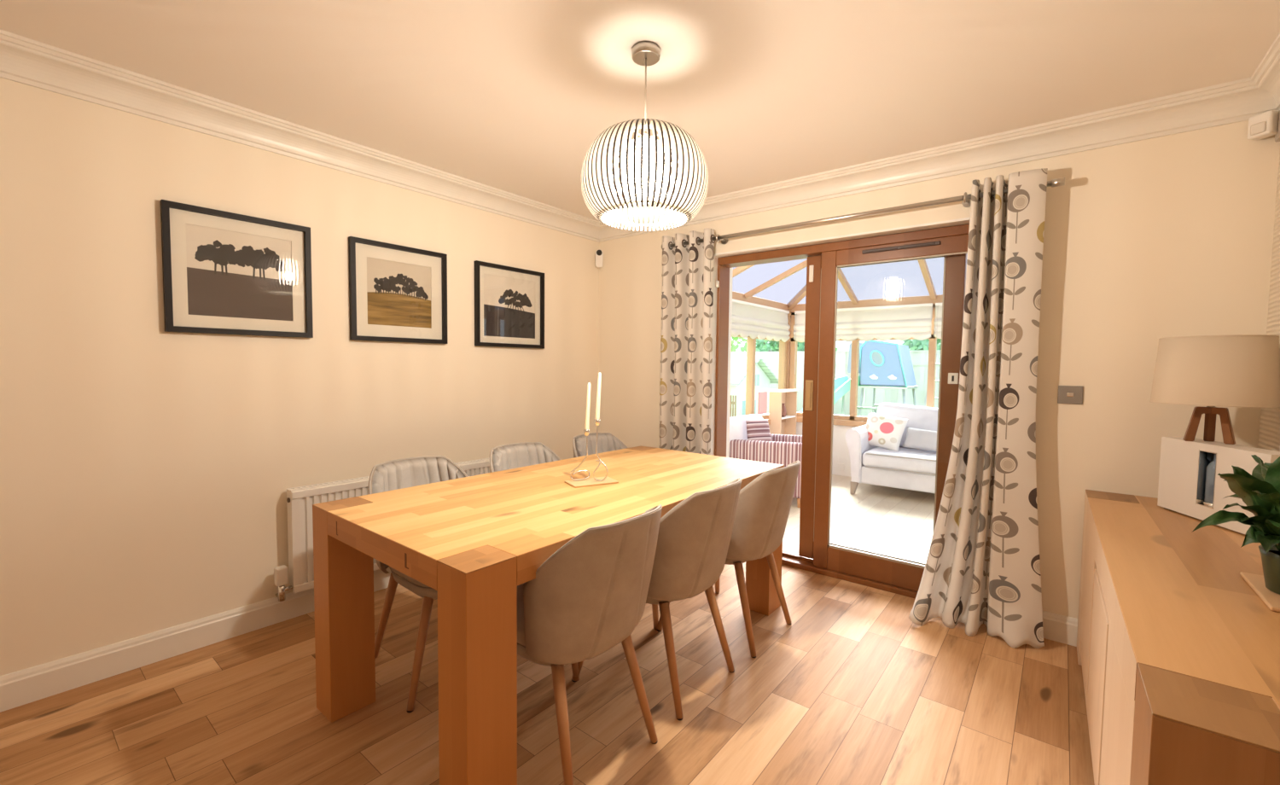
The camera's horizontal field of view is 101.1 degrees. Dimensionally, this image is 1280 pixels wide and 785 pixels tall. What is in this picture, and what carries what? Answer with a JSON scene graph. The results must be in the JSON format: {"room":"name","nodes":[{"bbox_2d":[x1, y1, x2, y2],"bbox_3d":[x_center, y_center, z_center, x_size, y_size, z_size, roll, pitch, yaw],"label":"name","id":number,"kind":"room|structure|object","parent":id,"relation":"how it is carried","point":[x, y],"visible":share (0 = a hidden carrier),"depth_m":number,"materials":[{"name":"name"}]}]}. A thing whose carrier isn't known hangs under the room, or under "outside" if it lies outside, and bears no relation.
{"room":"dining room","nodes":[
{"label":"dining room","id":0,"kind":"room"},
{"bbox_2d":[0,77,599,675],"bbox_3d":[-1.995,-0.041,2.440,0.220,2.550,5.000,3,4,39],"label":"wall","id":1,"kind":"structure","parent":0,"point":[147,471],"depth_m":2.28,"materials":[{"name":"beige paint"}]},
{"bbox_2d":[0,566,398,712],"bbox_3d":[-1.852,1.071,2.501,0.018,0.126,4.800,3,4,39],"label":"baseboard","id":2,"kind":"structure","parent":1,"relation":"attached to","point":[22,687],"depth_m":2.21,"materials":[{"name":"white wood"}]},
{"bbox_2d":[160,199,313,337],"bbox_3d":[-1.823,-0.538,2.421,0.029,0.545,0.555,3,4,39],"label":"framed picture","id":3,"kind":"object","parent":1,"relation":"attached to","point":[224,272],"visible":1,"depth_m":2.40,"materials":[{"name":"black paint"}]},
{"bbox_2d":[185,223,292,320],"bbox_3d":[-1.831,-0.539,2.427,0.001,0.389,0.399,3,4,39],"label":"print","id":4,"kind":"object","parent":3,"relation":"attached to","point":[232,273],"depth_m":2.41,"materials":[{"name":"beige"}]},
{"bbox_2d":[273,457,489,601],"bbox_3d":[-1.269,0.777,3.135,0.104,0.661,1.558,3,4,39],"label":"radiator","id":5,"kind":"object","parent":1,"relation":"attached to","point":[300,500],"visible":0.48,"depth_m":2.59,"materials":[{"name":"white metal"}]},
{"bbox_2d":[287,457,489,492],"bbox_3d":[-1.254,0.452,3.120,0.058,0.010,1.445,3,4,39],"label":"grille","id":6,"kind":"object","parent":5,"relation":"attached to","point":[322,487],"depth_m":2.73,"materials":[{"name":"white metal"}]},
{"bbox_2d":[348,236,447,343],"bbox_3d":[-1.358,-0.559,2.999,0.029,0.542,0.553,3,4,39],"label":"framed picture","id":7,"kind":"object","parent":1,"relation":"attached to","point":[392,299],"visible":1,"depth_m":2.98,"materials":[{"name":"black paint"}]},
{"bbox_2d":[366,256,431,328],"bbox_3d":[-1.366,-0.560,3.005,0.001,0.362,0.373,3,4,39],"label":"print","id":8,"kind":"object","parent":7,"relation":"attached to","point":[399,293],"depth_m":2.99,"materials":[{"name":"beige paper"}]},
{"bbox_2d":[473,260,544,349],"bbox_3d":[-0.878,-0.581,3.596,0.029,0.542,0.564,3,4,39],"label":"framed picture","id":9,"kind":"object","parent":1,"relation":"attached to","point":[509,312],"visible":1,"depth_m":3.59,"materials":[{"name":"black paint"}]},
{"bbox_2d":[483,273,535,338],"bbox_3d":[-0.886,-0.581,3.603,0.001,0.406,0.428,3,4,39],"label":"print","id":10,"kind":"object","parent":9,"relation":"attached to","point":[509,302],"depth_m":3.59,"materials":[{"name":"black"}]},
{"bbox_2d":[0,29,1279,242],"bbox_3d":[-0.436,-1.126,1.269,3.585,0.127,4.800,3,4,39],"label":"trim","id":11,"kind":"structure","parent":1,"relation":"attached to","point":[23,60],"depth_m":2.43,"materials":[{"name":"white"}]},
{"bbox_2d":[0,474,1094,784],"bbox_3d":[0.664,1.211,2.718,3.720,0.120,8.320,3,4,39],"label":"floor","id":12,"kind":"structure","parent":0,"point":[852,691],"depth_m":1.97,"materials":[{"name":"brown wood"}]},
{"bbox_2d":[367,455,468,712],"bbox_3d":[-0.867,0.736,2.298,0.587,0.839,0.585,3,4,39],"label":"dining chair","id":13,"kind":"object","parent":12,"relation":"on","point":[404,473],"visible":0.23,"depth_m":2.26,"materials":[{"name":"grey"}]},
{"bbox_2d":[390,570,437,599],"bbox_3d":[-0.810,0.765,2.247,0.409,0.063,0.410,3,4,39],"label":"seat","id":14,"kind":"object","parent":13,"relation":"in","point":[425,591],"depth_m":2.04,"materials":[{"name":"beige fabric"}]},
{"bbox_2d":[489,442,560,472],"bbox_3d":[-0.498,0.715,2.772,0.587,0.839,0.585,3,4,39],"label":"dining chair","id":15,"kind":"object","parent":12,"relation":"on","point":[516,455],"visible":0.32,"depth_m":2.92,"materials":[{"name":"grey fabric"}]},
{"bbox_2d":[312,445,784,784],"bbox_3d":[-0.217,0.777,2.374,0.978,0.763,1.914,3,4,39],"label":"dining table","id":16,"kind":"object","parent":12,"relation":"on","point":[471,540],"visible":0.88,"depth_m":1.82,"materials":[{"name":"brown wood"}]},
{"bbox_2d":[564,418,618,488],"bbox_3d":[-0.212,0.257,2.315,0.210,0.281,0.120,-1,3,-29],"label":"candle holder","id":17,"kind":"object","parent":16,"relation":"on","point":[587,481],"visible":1,"depth_m":2.31,"materials":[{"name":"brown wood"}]},
{"bbox_2d":[583,429,589,436],"bbox_3d":[-0.233,0.176,2.310,0.025,0.029,0.025,3,4,39],"label":"candle cup","id":18,"kind":"object","parent":17,"relation":"on","point":[586,432],"depth_m":2.30,"materials":[{"name":"gold metal"}]},
{"bbox_2d":[584,381,590,430],"bbox_3d":[-0.229,0.062,2.303,0.026,0.224,0.019,1,3,11],"label":"candle","id":19,"kind":"object","parent":17,"relation":"on","point":[588,398],"visible":1,"depth_m":2.30,"materials":[{"name":"beige wax"}]},
{"bbox_2d":[594,418,599,425],"bbox_3d":[-0.187,0.131,2.307,0.025,0.029,0.025,3,4,39],"label":"candle cup","id":20,"kind":"object","parent":17,"relation":"on","point":[596,421],"depth_m":2.30,"materials":[{"name":"gold metal"}]},
{"bbox_2d":[594,372,601,419],"bbox_3d":[-0.182,0.018,2.301,0.026,0.224,0.019,1,3,11],"label":"candle","id":21,"kind":"object","parent":17,"relation":"on","point":[599,380],"visible":1,"depth_m":2.29,"materials":[{"name":"beige wax"}]},
{"bbox_2d":[516,504,662,784],"bbox_3d":[-0.225,0.771,1.757,0.587,0.839,0.585,3,4,39],"label":"dining chair","id":22,"kind":"object","parent":12,"relation":"on","point":[588,598],"visible":0.96,"depth_m":1.52,"materials":[{"name":"grey fabric"}]},
{"bbox_2d":[517,642,552,665],"bbox_3d":[-0.288,0.794,1.803,0.409,0.063,0.410,3,4,39],"label":"seat","id":23,"kind":"object","parent":22,"relation":"in","point":[521,651],"depth_m":1.60,"materials":[{"name":"beige fabric"}]},
{"bbox_2d":[572,432,627,457],"bbox_3d":[-0.120,0.695,3.242,0.587,0.839,0.585,3,4,39],"label":"dining chair","id":24,"kind":"object","parent":12,"relation":"on","point":[606,441],"visible":0.22,"depth_m":3.39,"materials":[{"name":"grey fabric"}]},
{"bbox_2d":[571,477,742,720],"bbox_3d":[0.113,0.753,2.178,0.587,0.839,0.585,3,4,39],"label":"dining chair","id":25,"kind":"object","parent":12,"relation":"on","point":[694,537],"visible":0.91,"depth_m":1.94,"materials":[{"name":"grey fabric"}]},
{"bbox_2d":[657,459,800,657],"bbox_3d":[0.472,0.735,2.591,0.587,0.839,0.585,3,4,39],"label":"dining chair","id":26,"kind":"object","parent":12,"relation":"on","point":[764,505],"visible":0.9,"depth_m":2.35,"materials":[{"name":"grey fabric"}]},
{"bbox_2d":[728,413,802,507],"bbox_3d":[1.366,0.641,5.274,0.868,0.771,0.740,3,4,39],"label":"armchair","id":27,"kind":"object","parent":12,"relation":"on","point":[785,450],"visible":0.26,"depth_m":5.03,"materials":[{"name":"fabric"}]},
{"bbox_2d":[745,418,771,441],"bbox_3d":[1.193,0.409,5.340,0.300,0.269,0.148,-1,3,-23],"label":"cushion","id":28,"kind":"object","parent":27,"relation":"on","point":[756,429],"visible":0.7,"depth_m":5.29,"materials":[{"name":"pink fabric"}]},
{"bbox_2d":[768,389,798,435],"bbox_3d":[1.723,0.470,6.341,0.170,1.010,0.490,3,4,39],"label":"shelf unit","id":29,"kind":"object","parent":12,"relation":"on","point":[777,397],"visible":0.47,"depth_m":6.28,"materials":[{"name":"beige wood"}]},
{"bbox_2d":[781,403,786,417],"bbox_3d":[1.706,0.209,6.279,0.090,0.160,0.090,3,4,39],"label":"ornament","id":30,"kind":"object","parent":29,"relation":"on","point":[783,408],"visible":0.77,"depth_m":6.25,"materials":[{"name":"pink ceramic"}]},
{"bbox_2d":[845,402,937,494],"bbox_3d":[3.046,0.599,5.148,1.785,0.905,0.858,3,4,39],"label":"sofa","id":31,"kind":"object","parent":12,"relation":"on","point":[907,468],"visible":0.34,"depth_m":5.26,"materials":[{"name":"grey fabric"}]},
{"bbox_2d":[865,412,907,450],"bbox_3d":[2.532,0.406,5.482,0.442,0.382,0.207,4,4,45],"label":"cushion","id":32,"kind":"object","parent":31,"relation":"on","point":[885,432],"visible":0.94,"depth_m":5.41,"materials":[{"name":"fabric"}]},
{"bbox_2d":[861,447,936,475],"bbox_3d":[2.987,0.688,5.080,1.455,0.162,0.655,3,4,39],"label":"seat cushion","id":33,"kind":"object","parent":31,"relation":"on","point":[904,461],"depth_m":5.11,"materials":[{"name":"grey fabric"}]},
{"bbox_2d":[877,402,937,446],"bbox_3d":[2.891,0.360,5.542,0.750,0.472,0.241,3,4,39],"label":"cushion","id":34,"kind":"object","parent":31,"relation":"on","point":[920,417],"depth_m":5.50,"materials":[{"name":"grey fabric"}]},
{"bbox_2d":[902,426,936,452],"bbox_3d":[2.863,0.476,5.219,0.454,0.225,0.157,3,4,39],"label":"cushion","id":35,"kind":"object","parent":31,"relation":"on","point":[916,438],"visible":0.7,"depth_m":5.22,"materials":[{"name":"white fabric"}]},
{"bbox_2d":[1076,489,1279,784],"bbox_3d":[1.601,0.855,1.498,0.462,0.739,1.985,3,4,38],"label":"sideboard","id":36,"kind":"object","parent":12,"relation":"on","point":[1178,656],"visible":0.91,"depth_m":1.14,"materials":[{"name":"brown wood"}]},
{"bbox_2d":[1157,436,1279,534],"bbox_3d":[2.084,0.329,1.879,0.100,0.282,0.440,1,3,11],"label":"box","id":37,"kind":"object","parent":36,"relation":"on","point":[1190,485],"visible":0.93,"depth_m":1.92,"materials":[{"name":"white"}]},
{"bbox_2d":[1149,334,1279,444],"bbox_3d":[2.101,-0.010,1.933,0.328,0.386,0.328,3,4,39],"label":"table lamp","id":38,"kind":"object","parent":37,"relation":"on","point":[1230,370],"visible":1,"depth_m":1.83,"materials":[{"name":"beige fabric"}]},
{"bbox_2d":[1239,571,1279,612],"bbox_3d":[1.593,0.492,1.246,0.186,0.010,0.270,3,4,39],"label":"board","id":39,"kind":"object","parent":36,"relation":"on","point":[1256,582],"visible":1,"depth_m":1.28,"materials":[{"name":"brown wood"}]},
{"bbox_2d":[1192,454,1279,594],"bbox_3d":[1.562,0.295,1.261,0.354,0.380,0.251,-1,3,-28],"label":"potted plant","id":40,"kind":"object","parent":39,"relation":"on","point":[1259,491],"visible":1,"depth_m":1.27,"materials":[{"name":"green plant"}]},
{"bbox_2d":[0,0,1279,221],"bbox_3d":[-0.498,-1.246,1.184,3.985,0.120,5.000,3,4,39],"label":"ceiling","id":41,"kind":"structure","parent":0,"point":[513,96],"depth_m":1.96,"materials":[{"name":"white paint"}]},
{"bbox_2d":[581,40,708,230],"bbox_3d":[0.018,-0.918,1.881,0.455,0.594,0.455,3,4,39],"label":"pendant lamp","id":42,"kind":"object","parent":41,"relation":"hanging from","point":[613,150],"visible":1,"depth_m":1.75,"materials":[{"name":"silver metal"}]},
{"bbox_2d":[645,597,671,604],"bbox_3d":[0.050,0.776,2.224,0.409,0.063,0.410,3,4,39],"label":"frame","id":43,"kind":"object","parent":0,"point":[649,600],"depth_m":2.00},
{"bbox_2d":[725,558,747,564],"bbox_3d":[0.408,0.758,2.637,0.409,0.063,0.410,3,4,39],"label":"frame","id":44,"kind":"object","parent":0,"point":[729,561],"depth_m":2.41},
{"bbox_2d":[796,422,856,477],"bbox_3d":[3.147,0.870,5.791,3.160,0.900,0.200,3,4,39],"label":"wall","id":45,"kind":"structure","parent":0,"point":[840,451],"depth_m":6.27,"materials":[{"name":"white paint"}]},
{"bbox_2d":[785,312,791,389],"bbox_3d":[3.120,-0.259,5.683,3.330,1.365,0.097,3,4,39],"label":"trim","id":46,"kind":"structure","parent":45,"relation":"on","point":[788,316],"depth_m":6.63,"materials":[{"name":"brown wood"}]},
{"bbox_2d":[732,290,942,312],"bbox_3d":[2.228,-0.941,4.527,3.340,0.097,3.000,3,4,39],"label":"eaves","id":47,"kind":"object","parent":46,"relation":"on","point":[916,299],"visible":0.11,"depth_m":5.92,"materials":[{"name":"brown wood"}]},
{"bbox_2d":[789,304,937,426],"bbox_3d":[3.125,-0.259,5.690,3.160,1.365,0.190,3,4,39],"label":"window","id":48,"kind":"structure","parent":45,"relation":"in","point":[852,420],"depth_m":6.14,"materials":[{"name":"brown wood"}]},
{"bbox_2d":[793,302,932,373],"bbox_3d":[2.507,-0.590,6.082,1.523,0.780,0.051,3,4,39],"label":"blind","id":49,"kind":"object","parent":48,"relation":"attached to","point":[902,322],"visible":0.8,"depth_m":5.91,"materials":[{"name":"beige fabric"}]},
{"bbox_2d":[933,302,942,369],"bbox_3d":[3.694,-0.527,5.130,1.477,0.780,0.051,3,4,39],"label":"blind","id":50,"kind":"object","parent":48,"relation":"attached to","point":[938,320],"visible":0.04,"depth_m":5.56,"materials":[{"name":"beige fabric"}]},
{"bbox_2d":[732,259,936,308],"bbox_3d":[2.219,-1.300,4.492,3.280,0.737,2.960,3,4,39],"label":"rafters","id":51,"kind":"structure","parent":0,"point":[922,264],"depth_m":5.49,"materials":[{"name":"brown wood"}]},
{"bbox_2d":[598,120,1279,618],"bbox_3d":[1.151,-0.326,3.300,4.085,3.500,0.300,3,4,39],"label":"wall","id":52,"kind":"structure","parent":0,"point":[1148,241],"depth_m":2.37,"materials":[{"name":"beige paint"}]},
{"bbox_2d":[595,250,603,267],"bbox_3d":[-0.326,-1.070,4.208,0.060,0.140,0.061,0,3,-6],"label":"sensor","id":53,"kind":"object","parent":52,"relation":"attached to","point":[599,254],"visible":1,"depth_m":4.20,"materials":[{"name":"white plastic"}]},
{"bbox_2d":[710,217,969,457],"bbox_3d":[1.215,0.103,3.260,1.670,2.050,0.290,3,4,39],"label":"trim","id":54,"kind":"structure","parent":52,"relation":"attached to","point":[966,220],"depth_m":3.54,"materials":[{"name":"white paint"}]},
{"bbox_2d":[714,223,969,599],"bbox_3d":[1.210,0.111,3.255,1.646,2.035,0.175,3,4,39],"label":"door","id":55,"kind":"structure","parent":52,"relation":"in","point":[890,573],"depth_m":3.21,"materials":[{"name":"brown wood"}]},
{"bbox_2d":[861,240,940,254],"bbox_3d":[1.450,-0.809,2.942,0.400,0.020,0.014,3,4,39],"label":"vent","id":56,"kind":"object","parent":55,"relation":"attached to","point":[910,246],"depth_m":2.94,"materials":[{"name":"brown plastic"}]},
{"bbox_2d":[661,177,1064,249],"bbox_3d":[1.052,-0.993,3.084,2.237,0.052,0.116,3,4,39],"label":"curtain rod","id":57,"kind":"object","parent":52,"relation":"attached to","point":[966,198],"visible":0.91,"depth_m":2.88,"materials":[{"name":"silver metal"}]},
{"bbox_2d":[659,227,715,454],"bbox_3d":[0.318,0.001,3.676,0.410,2.190,0.107,3,4,39],"label":"curtain","id":58,"kind":"object","parent":57,"relation":"hanging from","point":[687,280],"visible":0.75,"depth_m":3.64,"materials":[{"name":"beige fabric"}]},
{"bbox_2d":[908,168,1047,648],"bbox_3d":[1.651,0.075,2.542,0.552,2.190,0.224,2,3,29],"label":"curtain","id":59,"kind":"object","parent":57,"relation":"hanging from","point":[982,566],"visible":1,"depth_m":2.52,"materials":[{"name":"beige fabric"}]},
{"bbox_2d":[1042,610,1077,646],"bbox_3d":[0.598,1.200,0.536,0.865,0.126,4.800,3,4,39],"label":"baseboard","id":60,"kind":"structure","parent":52,"relation":"attached to","point":[1062,629],"depth_m":2.48,"materials":[{"name":"white wood"}]},
{"bbox_2d":[1057,385,1083,404],"bbox_3d":[1.992,0.011,2.438,0.090,0.084,0.012,3,4,39],"label":"wall switch","id":61,"kind":"object","parent":52,"relation":"attached to","point":[1067,394],"visible":1,"depth_m":2.44,"materials":[{"name":"grey metal"}]},
{"bbox_2d":[1247,110,1279,142],"bbox_3d":[2.400,-1.012,2.007,0.069,0.112,0.107,-1,3,-27],"label":"sensor","id":62,"kind":"object","parent":52,"relation":"attached to","point":[1265,125],"visible":1,"depth_m":2.00,"materials":[{"name":"white plastic"}]},
{"bbox_2d":[1257,149,1279,451],"bbox_3d":[0.963,0.115,0.068,0.200,2.550,5.000,3,4,39],"label":"wall","id":63,"kind":"structure","parent":0,"point":[1269,434],"depth_m":2.00,"materials":[{"name":"paint"}]},
{"bbox_3d":[0.929,0.849,5.712,0.200,0.900,3.100,3,4,39],"label":"wall","id":64,"kind":"structure","parent":0,"visible":0},
{"bbox_2d":[731,313,788,424],"bbox_3d":[0.922,-0.276,5.541,0.190,1.365,2.900,3,4,39],"label":"window","id":65,"kind":"structure","parent":64,"relation":"in","point":[751,343],"depth_m":5.94,"materials":[{"name":"brown wood"}]},
{"bbox_2d":[731,298,790,342],"bbox_3d":[1.322,-0.594,5.906,0.051,0.780,1.672,3,4,39],"label":"blind","id":66,"kind":"object","parent":65,"relation":"attached to","point":[753,320],"visible":0.87,"depth_m":5.90,"materials":[{"name":"beige fabric"}]},
{"bbox_3d":[7.596,0.881,14.283,32.000,0.200,18.600,3,4,39],"label":"ground","id":67,"kind":"structure","parent":0,"visible":0},
{"bbox_2d":[729,395,736,417],"bbox_3d":[1.740,0.488,10.251,0.280,0.870,0.030,3,4,39],"label":"trellis","id":68,"kind":"object","parent":67,"relation":"on","point":[732,403],"visible":0.17,"depth_m":10.19,"materials":[{"name":"beige wood"}]},
{"bbox_2d":[731,337,746,351],"bbox_3d":[1.992,-0.846,18.059,3.422,2.745,2.663,3,4,39],"label":"tree","id":69,"kind":"object","parent":67,"relation":"on","point":[734,347],"visible":0.02,"depth_m":17.40,"materials":[{"name":"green plant"}]},
{"bbox_2d":[729,355,778,417],"bbox_3d":[1.745,0.008,11.889,2.100,1.660,1.960,3,4,39],"label":"playhouse","id":70,"kind":"object","parent":67,"relation":"on","point":[765,375],"visible":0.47,"depth_m":11.34,"materials":[{"name":"white"}]},
{"bbox_2d":[756,338,837,351],"bbox_3d":[4.728,-0.829,16.343,3.004,2.950,2.043,3,4,39],"label":"tree","id":71,"kind":"object","parent":67,"relation":"on","point":[762,345],"visible":0.14,"depth_m":16.06,"materials":[{"name":"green plant"}]},
{"bbox_2d":[799,375,859,414],"bbox_3d":[3.019,0.354,9.010,1.479,1.297,0.500,0,3,-13],"label":"slide","id":72,"kind":"object","parent":67,"relation":"on","point":[842,385],"visible":0.23,"depth_m":8.89,"materials":[{"name":"teal plastic"}]},
{"bbox_2d":[731,349,940,416],"bbox_3d":[5.026,-0.062,11.816,15.100,1.880,0.100,3,4,39],"label":"fence","id":73,"kind":"object","parent":67,"relation":"on","point":[919,358],"visible":0.04,"depth_m":11.77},
{"bbox_2d":[847,340,918,416],"bbox_3d":[4.114,0.067,8.895,1.000,1.909,0.980,3,4,39],"label":"climbing frame","id":74,"kind":"object","parent":67,"relation":"on","point":[881,364],"visible":0.83,"depth_m":8.57,"materials":[{"name":"blue metal"}]},
{"bbox_2d":[901,338,941,350],"bbox_3d":[6.649,-0.511,13.581,2.308,2.644,2.636,-2,4,-39],"label":"tree","id":75,"kind":"object","parent":67,"relation":"on","point":[914,345],"visible":0.05,"depth_m":12.77,"materials":[{"name":"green plant"}]},
{"bbox_2d":[923,353,940,407],"bbox_3d":[4.560,0.226,8.190,0.562,1.677,0.237,0,3,-20],"label":"metal ladder","id":76,"kind":"object","parent":67,"relation":"on","point":[925,401],"visible":0.18,"depth_m":8.25,"materials":[{"name":"grey"}]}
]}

